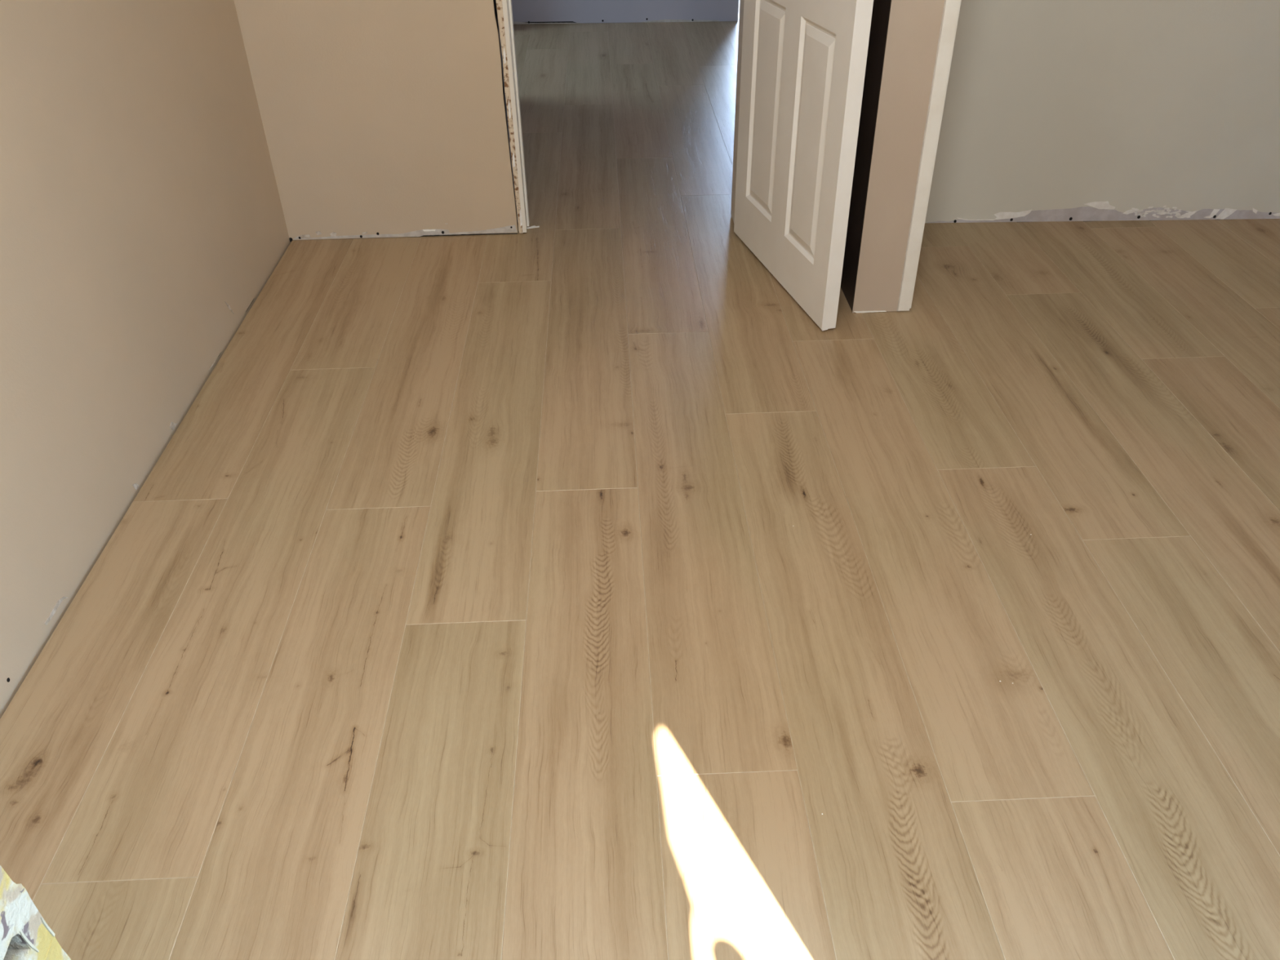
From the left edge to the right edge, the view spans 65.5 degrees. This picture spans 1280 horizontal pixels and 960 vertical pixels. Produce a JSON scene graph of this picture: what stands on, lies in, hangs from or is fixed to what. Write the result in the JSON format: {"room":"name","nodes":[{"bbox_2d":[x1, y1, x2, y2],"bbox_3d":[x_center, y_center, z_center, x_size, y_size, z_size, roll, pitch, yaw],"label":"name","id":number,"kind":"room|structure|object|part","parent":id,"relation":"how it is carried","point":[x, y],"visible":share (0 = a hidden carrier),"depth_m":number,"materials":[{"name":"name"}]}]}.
{"room":"empty room","nodes":[
{"label":"empty room","id":0,"kind":"room"},
{"bbox_2d":[0,865,71,959],"bbox_3d":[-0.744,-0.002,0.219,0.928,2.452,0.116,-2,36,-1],"label":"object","id":1,"kind":"structure","parent":0,"point":[24,934],"depth_m":0.45,"materials":[{"name":"multicoloured plastic"}]},
{"bbox_2d":[0,0,291,718],"bbox_3d":[-1.203,-0.807,1.327,0.122,2.452,3.590,-2,36,-1],"label":"wall","id":2,"kind":"structure","parent":0,"point":[142,220],"depth_m":2.13,"materials":[{"name":"beige paint"}]},
{"bbox_2d":[511,0,738,24],"bbox_3d":[-0.239,-3.792,5.380,1.637,2.452,0.118,0,36,1],"label":"wall","id":3,"kind":"structure","parent":0,"point":[524,11],"depth_m":6.02,"materials":[{"name":"grey paint"}]},
{"bbox_3d":[-0.666,-2.800,6.087,0.750,0.026,0.047,-2,36,-1],"label":"sole plate","id":4,"kind":"part","parent":3,"relation":"part of","materials":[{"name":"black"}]},
{"bbox_2d":[0,0,1279,959],"bbox_3d":[0.372,-1.153,3.862,6.858,0.050,9.358,-2,36,-1],"label":"floor","id":5,"kind":"structure","parent":0,"point":[470,603],"depth_m":1.92,"materials":[{"name":"beige"}]},
{"bbox_2d":[526,225,539,229],"bbox_3d":[-0.374,-0.880,3.459,0.049,0.002,0.018,-13,38,-16],"label":"paper scrap","id":6,"kind":"object","parent":5,"relation":"on","point":[534,226],"visible":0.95,"depth_m":3.46,"materials":[{"name":"white paper"}]},
{"bbox_2d":[233,0,1279,241],"bbox_3d":[0.983,-1.881,2.745,4.406,2.452,0.205,-1,36,0],"label":"wall","id":7,"kind":"structure","parent":0,"point":[1055,110],"depth_m":3.20,"materials":[{"name":"beige paint"}]},
{"bbox_3d":[-0.591,-0.852,3.412,0.338,0.020,0.011,-2,36,-1],"label":"sole plate","id":8,"kind":"part","parent":7,"relation":"part of","materials":[{"name":"white"}]},
{"bbox_2d":[495,0,529,233],"bbox_3d":[-0.416,-1.713,2.855,0.037,2.058,0.132,2,36,4],"label":"trim","id":9,"kind":"structure","parent":7,"relation":"attached to","point":[504,11],"depth_m":3.18,"materials":[{"name":"white wood"}]},
{"bbox_2d":[840,0,944,312],"bbox_3d":[0.658,-1.670,2.454,0.133,2.440,0.667,-2,36,-1],"label":"wall","id":10,"kind":"structure","parent":0,"point":[904,35],"depth_m":2.65,"materials":[{"name":"paint"}]},
{"bbox_2d":[733,0,873,330],"bbox_3d":[0.400,-1.448,2.499,0.178,2.023,0.752,-12,38,-15],"label":"door","id":11,"kind":"structure","parent":10,"relation":"in","point":[803,62],"depth_m":2.75,"materials":[{"name":"paint"}]},
{"bbox_3d":[0.372,-1.096,2.951,0.009,0.604,0.226,-10,37,-12],"label":"raised panel","id":12,"kind":"part","parent":11,"relation":"part of","materials":[{"name":"paint"}]},
{"bbox_3d":[0.458,-0.908,2.692,0.009,0.604,0.219,-10,37,-12],"label":"raised panel","id":13,"kind":"part","parent":11,"relation":"part of","materials":[{"name":"paint"}]},
{"bbox_2d":[897,0,961,311],"bbox_3d":[0.756,-1.348,2.342,0.040,2.048,0.106,-2,36,-1],"label":"trim","id":14,"kind":"structure","parent":10,"relation":"attached to","point":[951,10],"depth_m":2.62,"materials":[{"name":"white wood"}]},
{"bbox_3d":[0.472,-1.891,2.770,0.261,2.452,0.121,-2,36,-1],"label":"wall","id":15,"kind":"structure","parent":0,"visible":0},
{"bbox_2d":[730,0,744,222],"bbox_3d":[0.324,-1.740,2.876,0.023,2.057,0.125,-2,36,-1],"label":"trim","id":16,"kind":"structure","parent":15,"relation":"attached to","point":[741,2],"depth_m":3.27,"materials":[{"name":"white wood"}]}
]}

